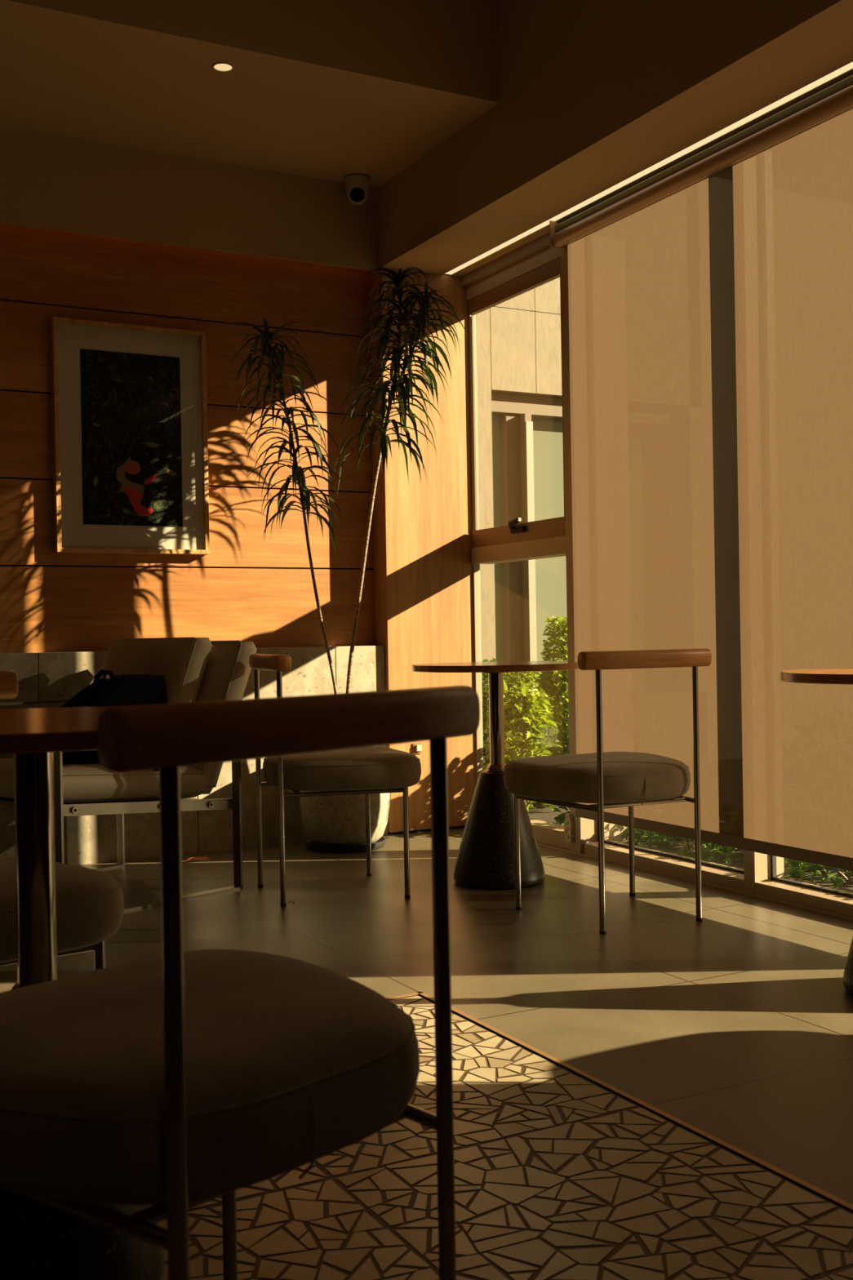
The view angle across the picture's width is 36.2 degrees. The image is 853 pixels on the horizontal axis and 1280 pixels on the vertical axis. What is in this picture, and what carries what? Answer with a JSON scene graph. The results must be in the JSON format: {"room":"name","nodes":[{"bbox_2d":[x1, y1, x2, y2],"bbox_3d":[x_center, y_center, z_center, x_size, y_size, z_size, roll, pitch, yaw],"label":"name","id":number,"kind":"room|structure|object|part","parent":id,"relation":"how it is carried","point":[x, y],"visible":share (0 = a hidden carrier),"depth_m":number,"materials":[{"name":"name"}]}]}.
{"room":"cafe","nodes":[
{"label":"cafe","id":0,"kind":"room"},
{"bbox_2d":[0,126,476,865],"bbox_3d":[-2.882,-0.864,4.277,7.000,3.510,0.345,-1,0,-28],"label":"wall","id":1,"kind":"structure","parent":0,"point":[90,230],"depth_m":5.32,"materials":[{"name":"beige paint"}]},
{"bbox_2d":[50,316,209,555],"bbox_3d":[-1.154,-0.785,5.116,0.604,0.894,0.042,-1,0,-28],"label":"picture frame","id":2,"kind":"object","parent":1,"relation":"attached to","point":[130,415],"visible":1,"depth_m":5.10,"materials":[{"name":"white wood"}]},
{"bbox_2d":[80,348,182,526],"bbox_3d":[-1.152,-0.785,5.112,0.394,0.674,0.003,-1,0,-28],"label":"print","id":3,"kind":"object","parent":2,"relation":"attached to","point":[131,399],"depth_m":5.11,"materials":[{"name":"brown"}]},
{"bbox_2d":[412,742,422,754],"bbox_3d":[-0.038,0.465,5.593,0.040,0.044,0.016,-1,0,-28],"label":"wall socket","id":4,"kind":"object","parent":1,"relation":"attached to","point":[417,748],"visible":1,"depth_m":5.59,"materials":[{"name":"white plastic"}]},
{"bbox_2d":[0,0,499,188],"bbox_3d":[-0.956,-2.215,0.748,7.100,0.650,8.200,-1,0,-28],"label":"ceiling","id":5,"kind":"structure","parent":0,"point":[329,90],"depth_m":4.53,"materials":[{"name":"beige paint"}]},
{"bbox_2d":[212,62,233,71],"bbox_3d":[-0.677,-1.906,4.345,0.069,0.004,0.069,-1,0,-28],"label":"recessed light","id":6,"kind":"object","parent":5,"relation":"in","point":[219,66],"visible":1,"depth_m":4.34,"materials":[{"name":"grey plastic"}]},
{"bbox_2d":[343,173,369,204],"bbox_3d":[-0.288,-1.864,5.424,0.108,0.109,0.108,-1,0,-28],"label":"security camera","id":7,"kind":"object","parent":5,"relation":"attached to","point":[357,184],"visible":1,"depth_m":5.38,"materials":[{"name":"grey plastic"}]},
{"bbox_2d":[0,827,852,1279],"bbox_3d":[-0.945,0.909,0.736,7.000,0.102,8.200,-1,0,-28],"label":"floor","id":8,"kind":"structure","parent":0,"point":[735,1024],"depth_m":2.50,"materials":[{"name":"tile"}]},
{"bbox_2d":[0,671,124,970],"bbox_3d":[-0.809,0.456,2.152,0.535,0.793,0.506,-1,0,-37],"label":"dining chair","id":9,"kind":"object","parent":8,"relation":"on","point":[90,905],"visible":0.68,"depth_m":2.07,"materials":[{"name":"brown fabric"}]},
{"bbox_3d":[-0.952,0.087,2.329,0.434,0.052,0.056,-1,0,-37],"label":"rail","id":10,"kind":"part","parent":9,"relation":"part of","materials":[{"name":"brown wood"}]},
{"bbox_3d":[-0.823,0.505,2.171,0.435,0.014,0.408,-1,0,-37],"label":"under frame","id":11,"kind":"part","parent":9,"relation":"part of","materials":[{"name":"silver metal"}]},
{"bbox_3d":[-0.804,0.440,2.144,0.535,0.113,0.487,-1,0,-37],"label":"seat","id":12,"kind":"part","parent":9,"relation":"part of","materials":[{"name":"fabric"}]},
{"bbox_3d":[-0.534,0.665,2.142,0.018,0.351,0.018,-1,0,-37],"label":"leg","id":13,"kind":"part","parent":9,"relation":"part of","materials":[{"name":"silver metal"}]},
{"bbox_2d":[0,706,164,1279],"bbox_3d":[-0.509,0.476,1.710,0.572,0.746,0.572,-1,0,-38],"label":"round table","id":14,"kind":"object","parent":8,"relation":"on","point":[39,1241],"visible":0.3,"depth_m":1.65,"materials":[{"name":"stone"}]},
{"bbox_2d":[0,640,257,911],"bbox_3d":[-1.095,0.429,4.456,0.738,0.840,0.848,-1,0,43],"label":"armchair","id":15,"kind":"object","parent":8,"relation":"on","point":[79,789],"visible":0.4,"depth_m":4.29,"materials":[{"name":"grey fabric"}]},
{"bbox_3d":[-1.385,0.536,4.658,0.038,0.636,0.685,-1,0,43],"label":"frame","id":16,"kind":"part","parent":15,"relation":"part of","materials":[{"name":"silver metal"}]},
{"bbox_3d":[-1.127,0.541,4.420,0.640,0.059,0.639,-1,0,43],"label":"seat","id":17,"kind":"part","parent":15,"relation":"part of","materials":[{"name":"grey fabric"}]},
{"bbox_2d":[0,758,215,802],"bbox_3d":[-1.163,0.466,4.383,0.638,0.151,0.646,-1,0,43],"label":"seat cushion","id":18,"kind":"object","parent":15,"relation":"on","point":[82,783],"depth_m":4.15,"materials":[{"name":"grey fabric"}]},
{"bbox_2d":[60,669,167,770],"bbox_3d":[-1.048,0.263,4.306,0.334,0.331,0.483,-1,0,43],"label":"backpack","id":19,"kind":"object","parent":15,"relation":"on","point":[126,690],"visible":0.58,"depth_m":4.32,"materials":[{"name":"black fabric"}]},
{"bbox_3d":[-1.070,0.130,4.342,0.018,0.066,0.096,-1,0,43],"label":"grab handle","id":20,"kind":"part","parent":19,"relation":"part of","materials":[{"name":"black fabric"}]},
{"bbox_3d":[-1.060,0.122,4.327,0.017,0.018,0.016,-1,0,43],"label":"zip pull","id":21,"kind":"part","parent":19,"relation":"part of","materials":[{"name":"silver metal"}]},
{"bbox_3d":[-0.875,0.528,4.178,0.038,0.636,0.685,-1,0,43],"label":"frame","id":22,"kind":"part","parent":15,"relation":"part of","materials":[{"name":"silver metal"}]},
{"bbox_3d":[-0.889,0.536,4.192,0.008,0.086,0.677,-1,0,43],"label":"seat rail","id":23,"kind":"part","parent":15,"relation":"part of","materials":[{"name":"grey metal"}]},
{"bbox_2d":[99,637,212,703],"bbox_3d":[-1.009,0.211,4.631,0.548,0.436,0.236,-1,0,43],"label":"cushion","id":24,"kind":"object","parent":15,"relation":"on","point":[182,661],"visible":0.37,"depth_m":4.52,"materials":[{"name":"beige fabric"}]},
{"bbox_2d":[187,641,257,788],"bbox_3d":[-0.897,0.255,4.669,0.638,0.490,0.262,-1,0,43],"label":"cushion","id":25,"kind":"object","parent":15,"relation":"on","point":[227,671],"depth_m":4.49,"materials":[{"name":"grey fabric"}]},
{"bbox_2d":[182,855,212,862],"bbox_3d":[-0.890,0.834,4.962,0.151,0.021,0.030,-1,0,-8],"label":"fallen leaf","id":26,"kind":"object","parent":8,"relation":"on","point":[205,857],"visible":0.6,"depth_m":4.96,"materials":[{"name":"brown plant"}]},
{"bbox_2d":[0,685,479,1279],"bbox_3d":[-0.263,0.449,1.353,0.506,0.793,0.535,-1,0,42],"label":"dining chair","id":27,"kind":"object","parent":8,"relation":"on","point":[175,1082],"visible":1,"depth_m":1.18,"materials":[{"name":"grey fabric"}]},
{"bbox_3d":[-0.205,0.468,1.077,0.018,0.741,0.018,-1,0,42],"label":"post","id":28,"kind":"part","parent":27,"relation":"part of","materials":[{"name":"silver metal"}]},
{"bbox_3d":[-0.270,0.433,1.360,0.487,0.113,0.535,-1,0,42],"label":"seat","id":29,"kind":"part","parent":27,"relation":"part of","materials":[{"name":"fabric"}]},
{"bbox_3d":[-0.244,0.498,1.338,0.408,0.014,0.435,-1,0,42],"label":"under frame","id":30,"kind":"part","parent":27,"relation":"part of","materials":[{"name":"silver metal"}]},
{"bbox_3d":[-0.246,0.662,1.626,0.018,0.351,0.018,-1,0,42],"label":"leg","id":31,"kind":"part","parent":27,"relation":"part of","materials":[{"name":"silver metal"}]},
{"bbox_3d":[-0.102,0.076,1.201,0.056,0.052,0.434,-1,0,42],"label":"rail","id":32,"kind":"part","parent":27,"relation":"part of","materials":[{"name":"brown wood"}]},
{"bbox_3d":[0.018,0.464,1.325,0.018,0.741,0.018,-1,0,42],"label":"post","id":33,"kind":"part","parent":27,"relation":"part of","materials":[{"name":"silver metal"}]},
{"bbox_2d":[248,653,421,906],"bbox_3d":[-0.302,0.439,4.360,0.506,0.793,0.535,-1,0,-20],"label":"dining chair","id":34,"kind":"object","parent":8,"relation":"on","point":[367,771],"visible":0.91,"depth_m":4.15,"materials":[{"name":"grey fabric"}]},
{"bbox_3d":[-0.572,0.463,4.441,0.018,0.741,0.018,-1,0,-20],"label":"post","id":35,"kind":"part","parent":34,"relation":"part of","materials":[{"name":"silver metal"}]},
{"bbox_3d":[-0.520,0.073,4.283,0.056,0.052,0.434,-1,0,-20],"label":"rail","id":36,"kind":"part","parent":34,"relation":"part of","materials":[{"name":"brown wood"}]},
{"bbox_3d":[-0.459,0.462,4.126,0.018,0.741,0.018,-1,0,-20],"label":"post","id":37,"kind":"part","parent":34,"relation":"part of","materials":[{"name":"silver metal"}]},
{"bbox_3d":[-0.323,0.488,4.352,0.408,0.014,0.435,-1,0,-20],"label":"under frame","id":38,"kind":"part","parent":34,"relation":"part of","materials":[{"name":"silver metal"}]},
{"bbox_3d":[-0.293,0.423,4.363,0.487,0.113,0.535,-1,0,-20],"label":"seat","id":39,"kind":"part","parent":34,"relation":"part of","materials":[{"name":"fabric"}]},
{"bbox_3d":[-0.206,0.651,4.617,0.018,0.351,0.018,-1,0,-20],"label":"leg","id":40,"kind":"part","parent":34,"relation":"part of","materials":[{"name":"silver metal"}]},
{"bbox_3d":[-0.065,0.650,4.221,0.018,0.351,0.018,-1,0,-20],"label":"leg","id":41,"kind":"part","parent":34,"relation":"part of","materials":[{"name":"silver metal"}]},
{"bbox_2d":[221,266,467,853],"bbox_3d":[-0.317,-0.325,5.146,0.987,2.316,0.569,-1,0,-28],"label":"potted plant","id":42,"kind":"object","parent":8,"relation":"on","point":[335,824],"visible":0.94,"depth_m":5.12,"materials":[{"name":"green plant"}]},
{"bbox_3d":[-0.459,-0.332,5.104,0.036,1.597,0.394,-1,0,38],"label":"stem","id":43,"kind":"part","parent":42,"relation":"part of","materials":[{"name":"green plant"}]},
{"bbox_3d":[-0.328,0.623,5.252,0.362,0.384,0.362,-1,0,-28],"label":"pot","id":44,"kind":"part","parent":42,"relation":"part of","materials":[{"name":"stone"}]},
{"bbox_3d":[-0.172,-0.479,5.218,0.381,1.881,0.069,-1,0,6],"label":"stem","id":45,"kind":"part","parent":42,"relation":"part of","materials":[{"name":"green plant"}]},
{"bbox_2d":[412,661,578,889],"bbox_3d":[0.242,0.453,4.464,0.572,0.746,0.572,-1,0,42],"label":"round table","id":46,"kind":"object","parent":8,"relation":"on","point":[486,859],"visible":0.86,"depth_m":4.37,"materials":[{"name":"brown wood"}]},
{"bbox_3d":[0.236,0.107,4.463,0.090,0.010,0.090,-1,0,42],"label":"mounting plate","id":47,"kind":"part","parent":46,"relation":"part of","materials":[{"name":"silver metal"}]},
{"bbox_2d":[503,648,711,934],"bbox_3d":[0.540,0.426,3.942,0.535,0.793,0.506,-1,0,-26],"label":"dining chair","id":48,"kind":"object","parent":8,"relation":"on","point":[608,780],"visible":1,"depth_m":3.77,"materials":[{"name":"fabric"}]},
{"bbox_3d":[0.280,0.644,4.008,0.018,0.351,0.018,-1,0,-26],"label":"leg","id":49,"kind":"part","parent":48,"relation":"part of","materials":[{"name":"silver metal"}]},
{"bbox_3d":[0.536,0.410,3.951,0.535,0.113,0.487,-1,0,-26],"label":"seat","id":50,"kind":"part","parent":48,"relation":"part of","materials":[{"name":"fabric"}]},
{"bbox_3d":[0.489,0.447,3.666,0.018,0.741,0.018,-1,0,-26],"label":"post","id":51,"kind":"part","parent":48,"relation":"part of","materials":[{"name":"silver metal"}]},
{"bbox_3d":[0.551,0.474,3.921,0.435,0.014,0.408,-1,0,-26],"label":"under frame","id":52,"kind":"part","parent":48,"relation":"part of","materials":[{"name":"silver metal"}]},
{"bbox_3d":[0.658,0.637,4.190,0.018,0.351,0.018,-1,0,-26],"label":"leg","id":53,"kind":"part","parent":48,"relation":"part of","materials":[{"name":"silver metal"}]},
{"bbox_3d":[0.631,0.055,3.739,0.434,0.052,0.056,-1,0,-26],"label":"rail","id":54,"kind":"part","parent":48,"relation":"part of","materials":[{"name":"brown wood"}]},
{"bbox_3d":[0.789,0.441,3.811,0.018,0.741,0.018,-1,0,-26],"label":"post","id":55,"kind":"part","parent":48,"relation":"part of","materials":[{"name":"silver metal"}]},
{"bbox_2d":[386,991,852,1213],"bbox_3d":[-0.430,0.852,1.314,2.416,0.014,2.731,-1,0,-28],"label":"trim","id":56,"kind":"structure","parent":8,"relation":"on","point":[760,1162],"depth_m":2.29,"materials":[{"name":"gold metal"}]},
{"bbox_2d":[780,667,852,995],"bbox_3d":[1.119,0.443,3.010,0.572,0.746,0.572,-1,0,22],"label":"round table","id":57,"kind":"object","parent":8,"relation":"on","point":[843,676],"visible":1,"depth_m":2.97,"materials":[{"name":"wood"}]},
{"bbox_2d":[460,231,550,782],"bbox_3d":[2.030,-0.448,2.398,0.140,2.500,8.300,-1,0,-28],"label":"wall","id":58,"kind":"structure","parent":0,"point":[543,242],"depth_m":5.40,"materials":[{"name":"brown"}]},
{"bbox_2d":[466,244,635,853],"bbox_3d":[0.475,-0.367,5.396,0.274,2.370,0.858,-1,0,-28],"label":"window","id":59,"kind":"structure","parent":58,"relation":"in","point":[551,537],"depth_m":5.27,"materials":[{"name":"beige paint"}]},
{"bbox_3d":[0.385,-0.944,5.384,0.030,1.084,0.776,-1,0,-28],"label":"sash","id":60,"kind":"part","parent":59,"relation":"part of","materials":[{"name":"brown metal"}]},
{"bbox_2d":[542,728,553,742],"bbox_3d":[0.493,0.389,5.252,0.002,0.080,0.110,-1,0,-28],"label":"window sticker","id":61,"kind":"object","parent":59,"relation":"attached to","point":[544,728],"visible":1,"depth_m":5.26,"materials":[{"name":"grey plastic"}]},
{"bbox_2d":[564,813,573,842],"bbox_3d":[0.547,0.721,5.017,0.014,0.106,0.048,-1,0,-28],"label":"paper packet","id":62,"kind":"object","parent":59,"relation":"attached to","point":[568,825],"visible":1,"depth_m":5.01,"materials":[{"name":"beige paper"}]},
{"bbox_3d":[0.724,-0.370,5.086,0.130,2.370,0.056,-1,0,-28],"label":"post","id":63,"kind":"part","parent":59,"relation":"part of","materials":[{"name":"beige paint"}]},
{"bbox_2d":[368,0,852,277],"bbox_3d":[1.865,-2.075,2.263,0.542,0.940,8.200,-1,0,-28],"label":"ceiling beam","id":64,"kind":"structure","parent":58,"relation":"attached to","point":[594,95],"depth_m":4.26,"materials":[{"name":"beige paint"}]},
{"bbox_2d":[445,62,852,274],"bbox_3d":[1.048,-1.603,3.887,0.032,0.012,4.040,-1,0,-28],"label":"strip light","id":65,"kind":"object","parent":64,"relation":"attached to","point":[849,66],"visible":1,"depth_m":4.32,"materials":[{"name":"white plastic"}]},
{"bbox_2d":[549,75,852,871],"bbox_3d":[0.993,-0.466,4.092,0.074,2.260,2.006,-1,0,-28],"label":"roller blind","id":66,"kind":"object","parent":64,"relation":"hanging from","point":[710,296],"visible":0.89,"depth_m":4.17,"materials":[{"name":"fabric"}]},
{"bbox_3d":[1.031,0.644,4.091,0.014,0.038,1.950,-1,0,-28],"label":"rail","id":67,"kind":"part","parent":66,"relation":"part of","materials":[{"name":"brown"}]},
{"bbox_2d":[582,823,784,894],"bbox_3d":[0.851,-0.390,4.578,0.125,2.410,0.944,-1,0,-28],"label":"window","id":68,"kind":"structure","parent":58,"relation":"in","point":[757,866],"depth_m":4.42,"materials":[{"name":"beige paint"}]},
{"bbox_2d":[537,842,852,921],"bbox_3d":[1.090,0.810,4.032,0.012,0.006,3.820,-1,0,-28],"label":"baseboard","id":69,"kind":"structure","parent":58,"relation":"attached to","point":[538,843],"depth_m":4.27,"materials":[{"name":"beige paint"}]},
{"bbox_2d":[755,855,852,918],"bbox_3d":[1.309,-0.395,3.726,0.125,2.410,0.993,-1,0,-28],"label":"window","id":70,"kind":"structure","parent":58,"relation":"in","point":[831,900],"depth_m":3.98,"materials":[{"name":"beige paint"}]},
{"label":"outside","id":71,"kind":"structure","parent":0,"visible":0},
{"bbox_2d":[525,800,852,893],"bbox_3d":[6.083,0.776,6.668,11.000,0.120,18.000,-1,0,-28],"label":"ground","id":72,"kind":"structure","parent":71,"point":[540,812],"depth_m":4.96,"materials":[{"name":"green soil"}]},
{"bbox_2d":[481,657,519,770],"bbox_3d":[0.266,0.459,6.644,0.481,0.759,0.473,-1,0,-28],"label":"shrub","id":73,"kind":"object","parent":72,"relation":"on","point":[485,678],"visible":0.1,"depth_m":6.57,"materials":[{"name":"green plant"}]},
{"bbox_2d":[482,671,552,764],"bbox_3d":[0.499,0.480,7.132,0.455,0.711,0.496,-1,0,-4],"label":"shrub","id":74,"kind":"object","parent":72,"relation":"on","point":[530,677],"visible":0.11,"depth_m":7.04,"materials":[{"name":"green plant"}]},
{"bbox_2d":[475,277,567,764],"bbox_3d":[1.368,-1.108,8.403,3.600,3.800,0.300,-1,0,-28],"label":"neighbouring building","id":75,"kind":"structure","parent":72,"relation":"on","point":[518,346],"depth_m":7.87,"materials":[{"name":"concrete"}]},
{"bbox_3d":[0.402,-0.514,7.887,0.150,1.750,0.010,-1,0,-28],"label":"pane","id":76,"kind":"part","parent":75,"relation":"part of","materials":[{"name":"grey"}]},
{"bbox_3d":[0.627,-0.478,7.861,0.048,1.670,0.028,-1,0,-28],"label":"window post","id":77,"kind":"part","parent":75,"relation":"part of","materials":[{"name":"beige"}]},
{"bbox_3d":[1.085,-0.527,8.254,1.160,1.750,0.010,-1,0,-28],"label":"pane","id":78,"kind":"part","parent":75,"relation":"part of","materials":[{"name":"grey"}]},
{"bbox_2d":[483,679,563,812],"bbox_3d":[0.461,0.527,6.232,0.404,0.683,0.452,-1,0,-5],"label":"shrub","id":79,"kind":"object","parent":72,"relation":"on","point":[534,702],"visible":0.55,"depth_m":6.16,"materials":[{"name":"green plant"}]},
{"bbox_2d":[524,657,568,804],"bbox_3d":[0.693,0.476,6.590,0.465,0.778,0.479,-1,0,-28],"label":"shrub","id":80,"kind":"object","parent":72,"relation":"on","point":[554,684],"visible":0.21,"depth_m":6.50,"materials":[{"name":"green plant"}]},
{"bbox_2d":[535,614,568,742],"bbox_3d":[0.824,0.340,7.524,0.467,0.980,0.471,-1,0,-28],"label":"shrub","id":81,"kind":"object","parent":72,"relation":"on","point":[553,653],"visible":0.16,"depth_m":7.49,"materials":[{"name":"green plant"}]},
{"bbox_2d":[544,707,570,825],"bbox_3d":[0.742,0.566,5.639,0.507,0.606,0.483,-1,0,-28],"label":"shrub","id":82,"kind":"object","parent":72,"relation":"on","point":[563,736],"visible":0.02,"depth_m":5.65,"materials":[{"name":"green plant"}]},
{"bbox_2d":[635,828,676,844],"bbox_3d":[0.837,0.703,5.304,0.362,0.272,0.342,-1,0,-28],"label":"shrub","id":83,"kind":"object","parent":72,"relation":"on","point":[645,839],"visible":0.02,"depth_m":5.18,"materials":[{"name":"green plant"}]},
{"bbox_2d":[622,826,743,859],"bbox_3d":[1.007,0.726,5.030,0.548,0.244,0.522,-1,0,-28],"label":"plant","id":84,"kind":"object","parent":72,"relation":"on","point":[663,837],"visible":0.17,"depth_m":4.96,"materials":[{"name":"green plant"}]},
{"bbox_2d":[701,841,828,875],"bbox_3d":[1.248,0.713,4.687,0.547,0.231,0.494,-1,0,-28],"label":"plant","id":85,"kind":"object","parent":72,"relation":"on","point":[708,846],"visible":0.12,"depth_m":4.64,"materials":[{"name":"green plant"}]},
{"bbox_2d":[783,857,852,888],"bbox_3d":[1.421,0.725,4.333,0.557,0.232,0.518,-1,0,-28],"label":"plant","id":86,"kind":"object","parent":72,"relation":"on","point":[837,881],"visible":0.18,"depth_m":4.29,"materials":[{"name":"green plant"}]}
]}

